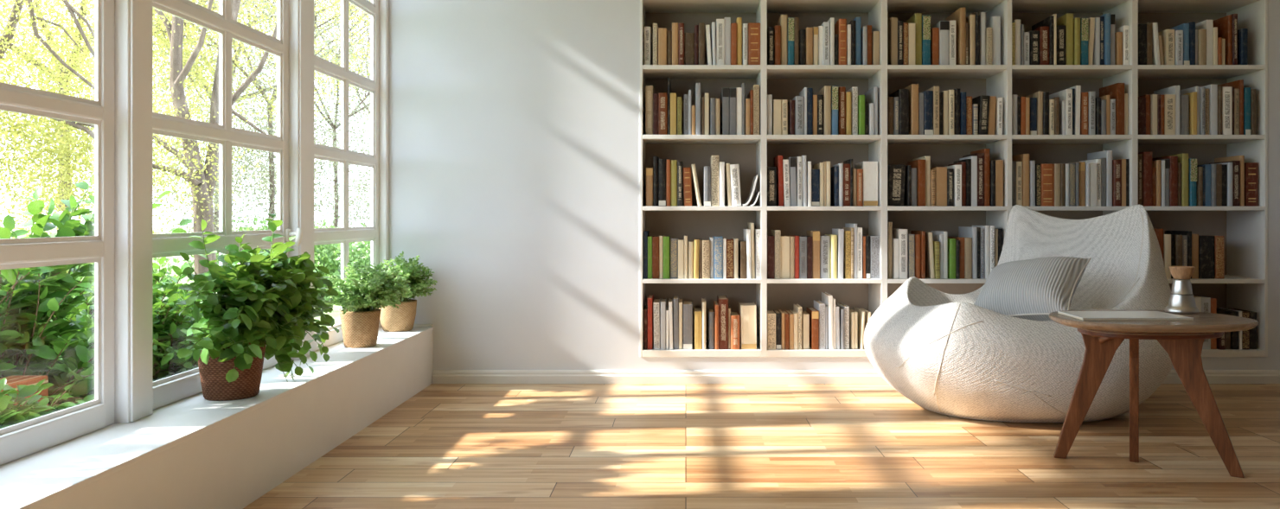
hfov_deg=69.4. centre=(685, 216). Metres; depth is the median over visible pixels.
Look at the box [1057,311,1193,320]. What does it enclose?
magazine
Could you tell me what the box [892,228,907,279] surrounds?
book
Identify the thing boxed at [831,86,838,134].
book
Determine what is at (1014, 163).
book
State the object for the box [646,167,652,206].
book
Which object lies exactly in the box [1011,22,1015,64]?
book
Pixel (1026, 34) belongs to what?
book
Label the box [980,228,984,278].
book
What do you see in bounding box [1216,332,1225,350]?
book
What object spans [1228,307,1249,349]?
book
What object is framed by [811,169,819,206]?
book
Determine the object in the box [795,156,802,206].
book
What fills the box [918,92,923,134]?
book
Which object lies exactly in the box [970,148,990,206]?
book
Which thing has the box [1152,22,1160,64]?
book
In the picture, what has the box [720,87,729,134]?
book
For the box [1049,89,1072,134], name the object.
book
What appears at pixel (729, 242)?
book
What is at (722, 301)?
book
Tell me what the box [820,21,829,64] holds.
book
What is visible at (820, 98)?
book
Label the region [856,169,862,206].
book
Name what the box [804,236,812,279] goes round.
book
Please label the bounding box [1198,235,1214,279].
book
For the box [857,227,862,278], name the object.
book
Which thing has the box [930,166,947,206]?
book
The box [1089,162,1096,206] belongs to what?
book
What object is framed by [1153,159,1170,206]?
book
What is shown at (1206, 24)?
book
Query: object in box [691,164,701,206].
book
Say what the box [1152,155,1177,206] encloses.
book
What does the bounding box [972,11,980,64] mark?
book
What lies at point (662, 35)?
book
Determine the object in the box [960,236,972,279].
book
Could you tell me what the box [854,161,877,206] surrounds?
book
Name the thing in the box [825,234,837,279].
book
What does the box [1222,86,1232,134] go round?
book
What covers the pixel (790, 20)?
book
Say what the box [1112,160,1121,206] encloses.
book
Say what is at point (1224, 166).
book
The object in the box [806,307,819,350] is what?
book
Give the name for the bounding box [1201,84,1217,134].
book
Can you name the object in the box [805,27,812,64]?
book
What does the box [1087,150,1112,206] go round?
book
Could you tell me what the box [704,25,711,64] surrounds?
book
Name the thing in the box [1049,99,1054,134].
book
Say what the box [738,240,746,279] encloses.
book
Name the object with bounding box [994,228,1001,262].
book
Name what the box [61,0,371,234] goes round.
tree
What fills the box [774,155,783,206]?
book
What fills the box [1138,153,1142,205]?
book
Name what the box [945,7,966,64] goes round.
book
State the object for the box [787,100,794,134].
book
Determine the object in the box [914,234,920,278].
book
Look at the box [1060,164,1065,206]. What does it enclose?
book
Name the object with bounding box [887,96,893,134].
book
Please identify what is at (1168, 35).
book
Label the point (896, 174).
book
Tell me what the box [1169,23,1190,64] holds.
book
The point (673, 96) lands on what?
book
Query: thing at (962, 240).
book
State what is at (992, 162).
book
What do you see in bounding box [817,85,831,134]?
book
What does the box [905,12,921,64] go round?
book
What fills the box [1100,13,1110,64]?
book
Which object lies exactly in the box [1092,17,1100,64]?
book
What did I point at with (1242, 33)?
book
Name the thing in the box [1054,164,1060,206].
book
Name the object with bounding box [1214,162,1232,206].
book
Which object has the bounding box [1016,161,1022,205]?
book
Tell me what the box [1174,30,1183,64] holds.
book
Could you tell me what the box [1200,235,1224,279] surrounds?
book
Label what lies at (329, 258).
hedge
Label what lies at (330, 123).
tree
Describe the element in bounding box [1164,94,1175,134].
book
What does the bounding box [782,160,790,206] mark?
book
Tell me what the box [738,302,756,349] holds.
book
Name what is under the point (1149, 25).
book
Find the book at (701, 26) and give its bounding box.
[698,23,704,64]
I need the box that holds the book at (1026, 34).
[1024,32,1029,64]
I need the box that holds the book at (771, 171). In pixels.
[767,166,776,206]
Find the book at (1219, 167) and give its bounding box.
[1216,164,1222,206]
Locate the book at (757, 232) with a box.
[754,229,760,279]
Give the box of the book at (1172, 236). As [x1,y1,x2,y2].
[1171,234,1174,278]
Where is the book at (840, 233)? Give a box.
[832,228,844,279]
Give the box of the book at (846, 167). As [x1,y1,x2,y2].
[843,164,850,206]
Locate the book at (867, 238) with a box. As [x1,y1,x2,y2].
[862,235,870,279]
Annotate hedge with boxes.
[0,229,192,319]
[172,215,334,281]
[246,216,371,300]
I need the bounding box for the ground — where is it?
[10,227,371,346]
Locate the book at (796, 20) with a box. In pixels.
[793,17,798,64]
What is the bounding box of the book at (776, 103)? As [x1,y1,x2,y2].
[772,99,780,134]
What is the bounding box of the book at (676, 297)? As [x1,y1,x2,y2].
[673,295,678,349]
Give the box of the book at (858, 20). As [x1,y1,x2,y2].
[852,17,861,64]
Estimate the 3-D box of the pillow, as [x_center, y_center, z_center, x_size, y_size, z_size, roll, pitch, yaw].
[1.336,0.291,3.605,0.273,0.266,0.439,0,0,-44]
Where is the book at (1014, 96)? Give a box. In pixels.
[1011,94,1017,134]
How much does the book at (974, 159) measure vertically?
0.236 m
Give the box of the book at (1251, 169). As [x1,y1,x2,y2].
[1244,162,1257,206]
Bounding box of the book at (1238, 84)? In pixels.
[1217,79,1243,134]
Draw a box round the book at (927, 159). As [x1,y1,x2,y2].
[912,156,930,206]
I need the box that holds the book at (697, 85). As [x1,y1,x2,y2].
[695,83,700,134]
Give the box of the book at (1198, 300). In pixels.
[1193,296,1201,312]
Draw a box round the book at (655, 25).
[652,23,658,64]
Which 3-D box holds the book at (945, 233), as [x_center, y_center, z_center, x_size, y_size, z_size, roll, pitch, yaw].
[1.221,0.184,4.439,0.019,0.220,0.219,0,0,0]
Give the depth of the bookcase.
4.47 m
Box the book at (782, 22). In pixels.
[776,14,787,64]
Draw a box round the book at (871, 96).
[864,86,877,134]
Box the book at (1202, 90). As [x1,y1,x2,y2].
[1199,87,1205,134]
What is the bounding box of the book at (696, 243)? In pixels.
[693,238,699,279]
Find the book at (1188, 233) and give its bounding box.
[1164,230,1191,278]
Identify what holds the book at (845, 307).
in the bookcase
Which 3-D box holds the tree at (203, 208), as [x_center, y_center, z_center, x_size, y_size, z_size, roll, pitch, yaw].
[-4.324,-1.222,8.527,3.333,4.164,3.019,0,0,-15]
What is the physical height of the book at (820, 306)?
0.214 m
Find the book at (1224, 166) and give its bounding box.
[1222,164,1227,206]
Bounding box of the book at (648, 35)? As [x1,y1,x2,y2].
[644,26,652,64]
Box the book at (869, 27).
[866,25,871,64]
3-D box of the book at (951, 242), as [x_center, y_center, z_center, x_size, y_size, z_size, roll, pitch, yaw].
[1.252,0.200,4.417,0.028,0.188,0.205,0,0,0]
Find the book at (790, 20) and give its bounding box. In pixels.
[787,17,793,64]
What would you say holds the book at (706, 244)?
in the bookcase
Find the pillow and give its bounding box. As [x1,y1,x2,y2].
[974,256,1090,321]
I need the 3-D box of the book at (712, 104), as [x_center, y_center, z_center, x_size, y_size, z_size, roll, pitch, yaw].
[0.127,-0.466,4.413,0.023,0.174,0.189,0,0,0]
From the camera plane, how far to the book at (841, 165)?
4.32 m
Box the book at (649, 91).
[645,85,654,134]
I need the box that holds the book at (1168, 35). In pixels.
[1158,29,1174,64]
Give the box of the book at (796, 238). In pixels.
[790,235,799,279]
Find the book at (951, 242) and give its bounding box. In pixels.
[947,238,955,279]
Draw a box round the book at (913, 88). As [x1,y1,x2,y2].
[904,83,918,134]
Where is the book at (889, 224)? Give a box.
[887,222,892,278]
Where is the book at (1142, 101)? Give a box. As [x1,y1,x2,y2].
[1138,97,1145,134]
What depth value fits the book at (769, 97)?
4.32 m
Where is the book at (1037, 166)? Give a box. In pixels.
[1035,164,1040,206]
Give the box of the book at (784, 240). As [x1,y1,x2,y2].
[780,236,789,278]
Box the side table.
[1049,309,1258,478]
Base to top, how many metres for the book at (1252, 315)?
0.174 m
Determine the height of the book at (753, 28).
0.200 m
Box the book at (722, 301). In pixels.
[716,294,728,349]
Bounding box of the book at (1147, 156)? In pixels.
[1138,152,1151,206]
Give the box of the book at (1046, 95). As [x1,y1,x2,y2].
[1043,91,1049,134]
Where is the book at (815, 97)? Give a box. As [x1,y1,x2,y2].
[812,95,817,134]
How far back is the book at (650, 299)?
4.32 m
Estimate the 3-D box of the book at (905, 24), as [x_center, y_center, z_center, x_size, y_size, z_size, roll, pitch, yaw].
[1.031,-0.805,4.406,0.021,0.200,0.184,0,0,0]
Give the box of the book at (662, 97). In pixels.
[658,92,667,134]
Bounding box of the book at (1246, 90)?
[1243,87,1250,134]
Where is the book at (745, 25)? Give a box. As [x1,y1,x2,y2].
[742,23,747,64]
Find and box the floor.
[243,384,1279,508]
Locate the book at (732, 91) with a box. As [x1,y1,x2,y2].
[729,88,735,134]
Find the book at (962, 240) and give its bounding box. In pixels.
[947,236,964,278]
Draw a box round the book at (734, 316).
[730,311,739,350]
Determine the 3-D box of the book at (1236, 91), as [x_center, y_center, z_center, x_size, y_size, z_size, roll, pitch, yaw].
[2.591,-0.489,4.433,0.025,0.219,0.205,0,0,0]
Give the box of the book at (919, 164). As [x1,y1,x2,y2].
[907,160,925,206]
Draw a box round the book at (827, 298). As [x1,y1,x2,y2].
[821,292,833,350]
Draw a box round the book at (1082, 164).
[1072,161,1085,206]
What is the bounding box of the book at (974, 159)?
[959,156,977,206]
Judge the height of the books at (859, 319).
1.572 m
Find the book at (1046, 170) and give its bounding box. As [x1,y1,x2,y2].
[1040,164,1054,206]
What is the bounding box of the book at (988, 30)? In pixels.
[985,27,991,64]
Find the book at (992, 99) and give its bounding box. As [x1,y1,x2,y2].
[987,96,996,134]
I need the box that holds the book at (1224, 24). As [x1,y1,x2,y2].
[1213,14,1232,64]
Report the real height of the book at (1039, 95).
0.205 m
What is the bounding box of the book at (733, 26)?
[730,23,736,64]
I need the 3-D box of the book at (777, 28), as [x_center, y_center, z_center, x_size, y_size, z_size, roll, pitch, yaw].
[0.431,-0.799,4.404,0.026,0.187,0.180,0,0,0]
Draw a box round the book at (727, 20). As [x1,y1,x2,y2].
[723,17,730,64]
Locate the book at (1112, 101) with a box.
[1110,99,1115,134]
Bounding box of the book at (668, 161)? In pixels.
[666,160,670,206]
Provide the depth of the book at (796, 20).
4.32 m
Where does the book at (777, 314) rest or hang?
in the bookcase
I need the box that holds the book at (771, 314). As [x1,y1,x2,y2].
[767,310,775,349]
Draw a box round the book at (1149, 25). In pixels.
[1145,22,1152,64]
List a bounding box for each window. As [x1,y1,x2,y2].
[0,0,114,466]
[152,0,302,409]
[313,0,378,351]
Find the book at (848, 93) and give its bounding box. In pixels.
[845,91,851,134]
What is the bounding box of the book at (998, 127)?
[994,97,1002,134]
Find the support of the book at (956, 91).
on the bookcase
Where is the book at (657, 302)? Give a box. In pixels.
[653,298,660,349]
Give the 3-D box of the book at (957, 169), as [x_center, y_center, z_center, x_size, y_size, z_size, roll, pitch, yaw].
[1.276,-0.143,4.425,0.030,0.194,0.221,0,0,0]
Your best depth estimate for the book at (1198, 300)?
4.33 m
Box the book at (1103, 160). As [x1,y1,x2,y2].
[1084,158,1106,206]
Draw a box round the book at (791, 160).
[786,157,796,206]
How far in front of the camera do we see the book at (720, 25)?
4.33 m
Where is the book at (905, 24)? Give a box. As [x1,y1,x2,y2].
[902,22,908,64]
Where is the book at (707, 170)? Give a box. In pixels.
[703,166,710,206]
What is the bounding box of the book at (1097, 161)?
[1081,159,1100,206]
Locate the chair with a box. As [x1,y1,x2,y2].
[863,204,1172,423]
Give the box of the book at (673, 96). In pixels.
[670,93,676,134]
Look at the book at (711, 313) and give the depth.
4.32 m
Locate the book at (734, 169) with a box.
[729,164,741,206]
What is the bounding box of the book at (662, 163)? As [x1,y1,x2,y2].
[659,159,666,206]
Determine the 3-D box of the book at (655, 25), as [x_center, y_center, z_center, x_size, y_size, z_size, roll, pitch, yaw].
[-0.144,-0.805,4.408,0.020,0.199,0.181,0,0,0]
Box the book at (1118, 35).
[1114,32,1122,64]
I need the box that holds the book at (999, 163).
[995,160,1003,206]
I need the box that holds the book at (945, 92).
[940,90,947,134]
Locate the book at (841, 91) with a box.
[838,86,845,134]
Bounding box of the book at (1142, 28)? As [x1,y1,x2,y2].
[1138,24,1146,64]
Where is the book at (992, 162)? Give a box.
[990,160,995,206]
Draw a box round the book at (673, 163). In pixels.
[670,160,677,206]
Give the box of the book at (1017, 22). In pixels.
[1011,19,1020,64]
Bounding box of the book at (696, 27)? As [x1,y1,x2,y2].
[694,25,698,64]
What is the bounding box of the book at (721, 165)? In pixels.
[718,161,724,206]
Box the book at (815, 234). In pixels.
[806,230,819,279]
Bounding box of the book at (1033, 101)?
[1029,97,1036,134]
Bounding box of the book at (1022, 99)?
[1020,96,1025,134]
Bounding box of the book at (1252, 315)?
[1234,308,1256,349]
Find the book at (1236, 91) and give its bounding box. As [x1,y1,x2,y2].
[1234,89,1239,134]
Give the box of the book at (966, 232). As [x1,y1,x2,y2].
[958,226,977,278]
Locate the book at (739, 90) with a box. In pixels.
[736,87,742,134]
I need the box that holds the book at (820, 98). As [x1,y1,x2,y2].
[817,95,823,134]
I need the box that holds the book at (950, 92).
[947,89,954,134]
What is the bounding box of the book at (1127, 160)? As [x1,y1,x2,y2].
[1126,159,1129,206]
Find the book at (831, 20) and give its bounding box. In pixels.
[827,17,834,64]
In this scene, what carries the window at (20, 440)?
in the wall
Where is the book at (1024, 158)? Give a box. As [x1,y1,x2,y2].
[1011,153,1029,206]
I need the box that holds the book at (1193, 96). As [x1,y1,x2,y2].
[1182,91,1196,134]
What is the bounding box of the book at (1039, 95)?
[1024,91,1043,134]
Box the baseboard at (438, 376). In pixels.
[432,370,1279,383]
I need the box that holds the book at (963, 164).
[947,161,966,206]
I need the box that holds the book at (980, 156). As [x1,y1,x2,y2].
[962,153,984,206]
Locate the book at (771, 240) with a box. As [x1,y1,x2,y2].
[767,235,774,279]
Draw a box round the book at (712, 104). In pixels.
[709,97,715,134]
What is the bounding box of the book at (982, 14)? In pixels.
[980,12,985,64]
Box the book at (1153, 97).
[1150,94,1157,134]
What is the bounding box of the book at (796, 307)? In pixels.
[793,303,801,349]
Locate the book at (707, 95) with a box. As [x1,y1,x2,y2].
[704,93,709,134]
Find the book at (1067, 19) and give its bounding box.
[1056,13,1073,64]
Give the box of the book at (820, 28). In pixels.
[818,25,823,64]
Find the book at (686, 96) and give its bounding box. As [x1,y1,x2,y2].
[684,94,688,134]
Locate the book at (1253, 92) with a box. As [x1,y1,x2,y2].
[1250,89,1256,134]
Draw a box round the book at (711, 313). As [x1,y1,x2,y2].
[708,308,714,349]
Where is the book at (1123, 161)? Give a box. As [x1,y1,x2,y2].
[1118,159,1126,206]
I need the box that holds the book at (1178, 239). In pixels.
[1172,234,1182,266]
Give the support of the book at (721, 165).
in the bookcase
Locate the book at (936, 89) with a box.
[926,86,939,134]
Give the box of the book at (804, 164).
[801,155,806,206]
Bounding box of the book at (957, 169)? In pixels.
[947,165,961,206]
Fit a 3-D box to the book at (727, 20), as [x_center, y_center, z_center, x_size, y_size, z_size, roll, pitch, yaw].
[0.196,-0.820,4.428,0.029,0.229,0.196,0,0,0]
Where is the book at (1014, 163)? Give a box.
[1011,161,1016,206]
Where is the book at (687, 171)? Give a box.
[682,167,691,206]
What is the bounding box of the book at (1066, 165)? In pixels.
[1065,164,1068,206]
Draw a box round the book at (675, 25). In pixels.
[672,22,678,64]
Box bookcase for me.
[640,0,1267,357]
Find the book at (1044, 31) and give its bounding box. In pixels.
[1034,26,1049,64]
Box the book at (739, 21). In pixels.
[735,17,742,64]
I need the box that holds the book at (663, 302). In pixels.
[660,298,666,350]
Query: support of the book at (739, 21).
on the bookcase
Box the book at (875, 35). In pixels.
[871,31,879,64]
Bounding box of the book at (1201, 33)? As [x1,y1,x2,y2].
[1197,29,1206,64]
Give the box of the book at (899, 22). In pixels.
[897,20,902,64]
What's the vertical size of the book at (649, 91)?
0.233 m
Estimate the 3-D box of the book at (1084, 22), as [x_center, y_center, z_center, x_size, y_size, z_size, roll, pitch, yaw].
[1.870,-0.817,4.423,0.032,0.224,0.212,0,0,0]
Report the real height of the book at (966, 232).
0.243 m
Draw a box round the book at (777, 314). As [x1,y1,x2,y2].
[773,310,780,349]
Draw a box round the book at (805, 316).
[801,311,809,349]
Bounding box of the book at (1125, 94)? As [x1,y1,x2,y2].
[1124,93,1127,134]
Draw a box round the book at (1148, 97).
[1138,95,1150,134]
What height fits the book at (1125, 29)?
0.188 m
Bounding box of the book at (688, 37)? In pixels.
[684,32,694,64]
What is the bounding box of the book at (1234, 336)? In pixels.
[1216,307,1238,349]
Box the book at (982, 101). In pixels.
[972,95,989,134]
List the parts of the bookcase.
panel, shelf, shelf, shelf, shelf, shelf, panel, panel, shelf, shelf, shelf, shelf, shelf, shelf, shelf, shelf, shelf, shelf, shelf, shelf, shelf, shelf, shelf, shelf, shelf, shelf, shelf, panel, panel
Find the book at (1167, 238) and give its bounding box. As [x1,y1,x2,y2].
[1163,234,1171,279]
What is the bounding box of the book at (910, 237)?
[907,233,914,278]
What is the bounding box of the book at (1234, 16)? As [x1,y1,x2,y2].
[1231,13,1237,64]
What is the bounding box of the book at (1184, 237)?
[1182,235,1187,266]
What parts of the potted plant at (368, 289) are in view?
pot, stem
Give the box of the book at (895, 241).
[892,238,898,279]
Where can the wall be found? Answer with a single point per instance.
(514, 125)
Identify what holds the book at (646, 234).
in the bookcase
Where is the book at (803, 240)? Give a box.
[799,236,806,279]
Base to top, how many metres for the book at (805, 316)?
0.163 m
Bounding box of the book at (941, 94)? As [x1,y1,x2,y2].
[939,92,943,134]
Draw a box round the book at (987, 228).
[972,225,990,278]
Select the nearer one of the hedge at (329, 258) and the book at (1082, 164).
the book at (1082, 164)
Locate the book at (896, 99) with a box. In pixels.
[893,96,899,134]
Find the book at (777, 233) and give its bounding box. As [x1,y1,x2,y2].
[771,230,780,279]
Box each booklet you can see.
[740,175,757,206]
[748,192,759,206]
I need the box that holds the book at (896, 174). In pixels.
[887,164,905,206]
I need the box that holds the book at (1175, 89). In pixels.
[1153,85,1179,134]
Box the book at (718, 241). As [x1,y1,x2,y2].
[712,236,723,279]
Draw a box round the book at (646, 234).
[643,230,649,279]
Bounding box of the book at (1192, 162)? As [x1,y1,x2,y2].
[1188,158,1196,206]
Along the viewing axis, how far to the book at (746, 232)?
4.32 m
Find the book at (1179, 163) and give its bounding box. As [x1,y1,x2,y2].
[1177,162,1181,206]
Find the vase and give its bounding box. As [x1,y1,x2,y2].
[1164,266,1199,313]
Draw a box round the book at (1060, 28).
[1056,25,1065,64]
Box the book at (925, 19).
[921,15,930,64]
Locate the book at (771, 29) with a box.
[767,26,774,64]
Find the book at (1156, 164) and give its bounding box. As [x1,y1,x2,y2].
[1152,160,1160,206]
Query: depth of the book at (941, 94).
4.33 m
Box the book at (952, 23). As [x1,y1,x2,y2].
[949,20,955,64]
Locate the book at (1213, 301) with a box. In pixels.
[1210,298,1216,349]
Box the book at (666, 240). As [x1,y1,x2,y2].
[663,236,670,279]
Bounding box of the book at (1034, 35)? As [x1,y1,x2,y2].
[1029,30,1039,64]
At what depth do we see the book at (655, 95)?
4.33 m
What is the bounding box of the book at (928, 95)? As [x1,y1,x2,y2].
[921,90,933,134]
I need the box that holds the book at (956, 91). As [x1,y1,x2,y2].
[953,89,959,134]
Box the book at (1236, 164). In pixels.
[1209,160,1240,206]
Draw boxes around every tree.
[0,0,209,280]
[0,0,269,232]
[0,0,371,275]
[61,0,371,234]
[77,0,371,232]
[216,0,371,257]
[313,0,371,224]
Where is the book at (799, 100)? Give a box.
[792,96,804,134]
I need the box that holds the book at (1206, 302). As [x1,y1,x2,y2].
[1193,294,1210,349]
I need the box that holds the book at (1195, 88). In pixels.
[1179,86,1199,134]
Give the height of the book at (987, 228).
0.248 m
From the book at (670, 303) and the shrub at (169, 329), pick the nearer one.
the shrub at (169, 329)
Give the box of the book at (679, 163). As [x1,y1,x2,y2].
[677,161,682,206]
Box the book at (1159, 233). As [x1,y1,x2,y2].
[1153,228,1163,260]
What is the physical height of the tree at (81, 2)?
5.520 m
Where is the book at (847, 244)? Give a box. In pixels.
[843,230,851,279]
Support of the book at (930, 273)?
in the bookcase
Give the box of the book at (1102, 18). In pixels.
[1098,16,1104,64]
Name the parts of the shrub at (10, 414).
stem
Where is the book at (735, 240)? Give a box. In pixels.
[731,237,738,279]
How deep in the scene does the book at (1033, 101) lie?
4.33 m
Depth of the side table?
2.80 m
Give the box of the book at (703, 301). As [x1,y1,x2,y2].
[701,298,705,350]
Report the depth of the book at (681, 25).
4.32 m
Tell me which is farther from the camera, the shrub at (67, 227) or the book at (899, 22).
the book at (899, 22)
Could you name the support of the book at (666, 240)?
in the bookcase
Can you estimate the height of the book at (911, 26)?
0.199 m
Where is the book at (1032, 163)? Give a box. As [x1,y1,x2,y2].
[1029,160,1035,206]
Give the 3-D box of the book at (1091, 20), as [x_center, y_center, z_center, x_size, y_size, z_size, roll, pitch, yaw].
[1.905,-0.820,4.429,0.036,0.229,0.198,0,0,0]
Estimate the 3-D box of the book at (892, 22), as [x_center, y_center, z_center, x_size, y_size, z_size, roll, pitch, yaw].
[0.978,-0.819,4.422,0.029,0.227,0.202,0,0,0]
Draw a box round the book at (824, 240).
[819,235,830,278]
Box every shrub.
[0,173,191,375]
[0,264,94,410]
[0,377,86,428]
[50,256,202,385]
[156,279,192,320]
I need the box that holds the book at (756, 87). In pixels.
[750,84,759,134]
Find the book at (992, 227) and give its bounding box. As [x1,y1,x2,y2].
[990,225,994,272]
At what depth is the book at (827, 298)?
4.32 m
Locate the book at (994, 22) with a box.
[985,16,1000,64]
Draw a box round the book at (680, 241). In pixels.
[678,238,683,279]
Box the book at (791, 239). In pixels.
[788,236,794,279]
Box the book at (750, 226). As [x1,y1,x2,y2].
[747,222,755,278]
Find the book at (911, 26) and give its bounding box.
[908,23,915,64]
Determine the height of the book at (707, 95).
0.198 m
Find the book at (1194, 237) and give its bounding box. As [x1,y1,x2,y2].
[1191,234,1198,278]
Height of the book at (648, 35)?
0.185 m
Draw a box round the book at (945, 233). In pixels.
[931,230,947,278]
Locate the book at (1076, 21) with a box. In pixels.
[1073,17,1080,64]
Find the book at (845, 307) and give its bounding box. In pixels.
[837,302,849,349]
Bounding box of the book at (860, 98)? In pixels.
[857,95,864,134]
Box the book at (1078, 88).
[1062,85,1081,134]
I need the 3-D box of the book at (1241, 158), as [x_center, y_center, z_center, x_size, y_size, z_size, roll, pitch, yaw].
[2.612,-0.165,4.431,0.023,0.239,0.212,0,0,0]
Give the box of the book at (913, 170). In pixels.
[910,167,916,206]
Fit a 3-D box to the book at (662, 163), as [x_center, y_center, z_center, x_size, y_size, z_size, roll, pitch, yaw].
[-0.110,-0.157,4.415,0.034,0.221,0.204,0,0,0]
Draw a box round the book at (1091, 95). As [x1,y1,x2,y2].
[1088,91,1095,134]
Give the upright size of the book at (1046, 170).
0.199 m
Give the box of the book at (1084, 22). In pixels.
[1080,18,1088,64]
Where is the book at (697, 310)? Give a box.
[694,307,701,349]
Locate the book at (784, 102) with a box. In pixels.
[780,99,787,134]
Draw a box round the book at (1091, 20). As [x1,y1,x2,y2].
[1088,17,1094,64]
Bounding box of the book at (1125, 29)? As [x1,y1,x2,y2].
[1114,25,1129,64]
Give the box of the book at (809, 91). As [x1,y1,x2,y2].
[806,88,812,134]
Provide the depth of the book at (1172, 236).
4.33 m
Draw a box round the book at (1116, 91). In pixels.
[1099,83,1124,134]
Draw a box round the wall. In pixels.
[388,0,1279,371]
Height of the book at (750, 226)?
0.262 m
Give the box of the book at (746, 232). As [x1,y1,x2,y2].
[742,229,751,279]
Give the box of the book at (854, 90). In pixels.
[845,86,857,134]
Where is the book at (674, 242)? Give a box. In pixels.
[670,237,678,278]
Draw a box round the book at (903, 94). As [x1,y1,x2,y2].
[889,89,908,134]
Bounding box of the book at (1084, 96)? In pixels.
[1080,92,1087,134]
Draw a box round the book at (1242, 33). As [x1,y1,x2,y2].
[1237,28,1247,64]
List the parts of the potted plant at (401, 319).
pot, stem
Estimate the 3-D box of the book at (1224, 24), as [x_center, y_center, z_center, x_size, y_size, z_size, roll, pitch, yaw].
[2.556,-0.825,4.424,0.018,0.239,0.199,0,0,0]
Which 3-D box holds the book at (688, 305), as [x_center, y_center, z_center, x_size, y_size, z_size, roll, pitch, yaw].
[0.009,0.520,4.427,0.045,0.211,0.214,0,0,0]
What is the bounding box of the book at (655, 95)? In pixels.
[652,93,658,134]
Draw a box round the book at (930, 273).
[925,231,934,278]
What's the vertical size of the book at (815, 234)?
0.223 m
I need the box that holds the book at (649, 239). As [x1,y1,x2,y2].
[647,236,652,279]
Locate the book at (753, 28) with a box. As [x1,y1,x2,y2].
[747,22,760,64]
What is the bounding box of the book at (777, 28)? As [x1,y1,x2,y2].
[774,25,780,64]
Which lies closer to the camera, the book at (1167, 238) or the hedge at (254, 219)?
the book at (1167, 238)
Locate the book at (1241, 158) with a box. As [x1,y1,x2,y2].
[1214,155,1244,206]
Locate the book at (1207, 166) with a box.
[1196,164,1210,206]
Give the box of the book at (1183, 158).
[1160,153,1188,206]
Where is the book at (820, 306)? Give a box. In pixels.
[813,300,825,349]
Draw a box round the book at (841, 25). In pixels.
[834,19,846,64]
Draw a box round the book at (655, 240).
[652,236,659,279]
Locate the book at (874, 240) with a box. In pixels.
[865,235,879,279]
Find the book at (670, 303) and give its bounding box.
[668,298,673,350]
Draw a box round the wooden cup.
[1168,266,1195,279]
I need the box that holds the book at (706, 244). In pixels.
[701,239,710,279]
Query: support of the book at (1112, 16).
on the bookcase
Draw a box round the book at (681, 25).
[678,23,684,64]
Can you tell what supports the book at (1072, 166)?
in the bookcase
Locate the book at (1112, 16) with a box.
[1110,13,1115,64]
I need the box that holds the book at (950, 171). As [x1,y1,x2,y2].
[947,168,953,206]
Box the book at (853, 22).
[848,20,855,64]
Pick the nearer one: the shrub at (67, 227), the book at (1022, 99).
the shrub at (67, 227)
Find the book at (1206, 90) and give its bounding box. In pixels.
[1205,89,1209,134]
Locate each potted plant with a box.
[175,213,339,401]
[326,256,411,348]
[378,250,437,332]
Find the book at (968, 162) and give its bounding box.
[953,159,971,206]
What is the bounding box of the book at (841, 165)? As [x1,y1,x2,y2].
[832,163,843,206]
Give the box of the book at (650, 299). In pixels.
[647,294,653,349]
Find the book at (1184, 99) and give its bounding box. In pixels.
[1179,95,1189,134]
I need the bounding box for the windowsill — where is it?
[0,326,433,508]
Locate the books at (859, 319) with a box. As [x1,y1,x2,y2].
[643,13,1241,350]
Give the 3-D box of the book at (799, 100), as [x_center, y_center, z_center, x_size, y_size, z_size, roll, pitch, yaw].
[0.534,-0.470,4.410,0.041,0.182,0.191,0,0,0]
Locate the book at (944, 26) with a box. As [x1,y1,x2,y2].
[930,20,949,64]
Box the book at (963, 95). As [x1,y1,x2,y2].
[960,91,966,134]
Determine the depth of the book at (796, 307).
4.32 m
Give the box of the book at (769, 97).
[767,95,772,134]
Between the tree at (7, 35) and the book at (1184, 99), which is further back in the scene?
the tree at (7, 35)
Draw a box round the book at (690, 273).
[687,241,693,278]
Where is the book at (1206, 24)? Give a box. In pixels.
[1195,19,1213,64]
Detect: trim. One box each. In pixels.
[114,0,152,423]
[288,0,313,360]
[378,0,388,327]
[413,324,432,326]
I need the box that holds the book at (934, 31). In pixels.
[930,27,939,64]
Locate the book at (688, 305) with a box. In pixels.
[683,300,692,349]
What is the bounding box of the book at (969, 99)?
[966,96,972,134]
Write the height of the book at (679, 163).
0.210 m
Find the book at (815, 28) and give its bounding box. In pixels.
[812,26,818,64]
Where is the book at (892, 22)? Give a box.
[887,17,897,64]
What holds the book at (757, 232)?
on the bookcase
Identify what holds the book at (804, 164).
in the bookcase
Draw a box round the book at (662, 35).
[658,28,667,64]
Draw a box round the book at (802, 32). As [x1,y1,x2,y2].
[798,29,805,64]
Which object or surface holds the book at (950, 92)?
on the bookcase
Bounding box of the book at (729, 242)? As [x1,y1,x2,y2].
[726,238,733,278]
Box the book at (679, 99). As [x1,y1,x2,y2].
[677,96,681,134]
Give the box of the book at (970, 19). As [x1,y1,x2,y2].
[966,14,975,64]
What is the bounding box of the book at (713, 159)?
[710,155,718,206]
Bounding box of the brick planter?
[0,375,48,406]
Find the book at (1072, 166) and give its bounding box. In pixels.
[1065,163,1075,206]
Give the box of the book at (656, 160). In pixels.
[652,156,659,206]
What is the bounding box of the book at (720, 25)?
[715,19,724,64]
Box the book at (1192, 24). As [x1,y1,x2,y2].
[1188,21,1195,64]
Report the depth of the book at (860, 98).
4.32 m
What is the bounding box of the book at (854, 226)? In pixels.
[844,224,857,279]
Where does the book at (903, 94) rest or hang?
on the bookcase
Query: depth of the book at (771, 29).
4.33 m
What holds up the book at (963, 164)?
on the bookcase

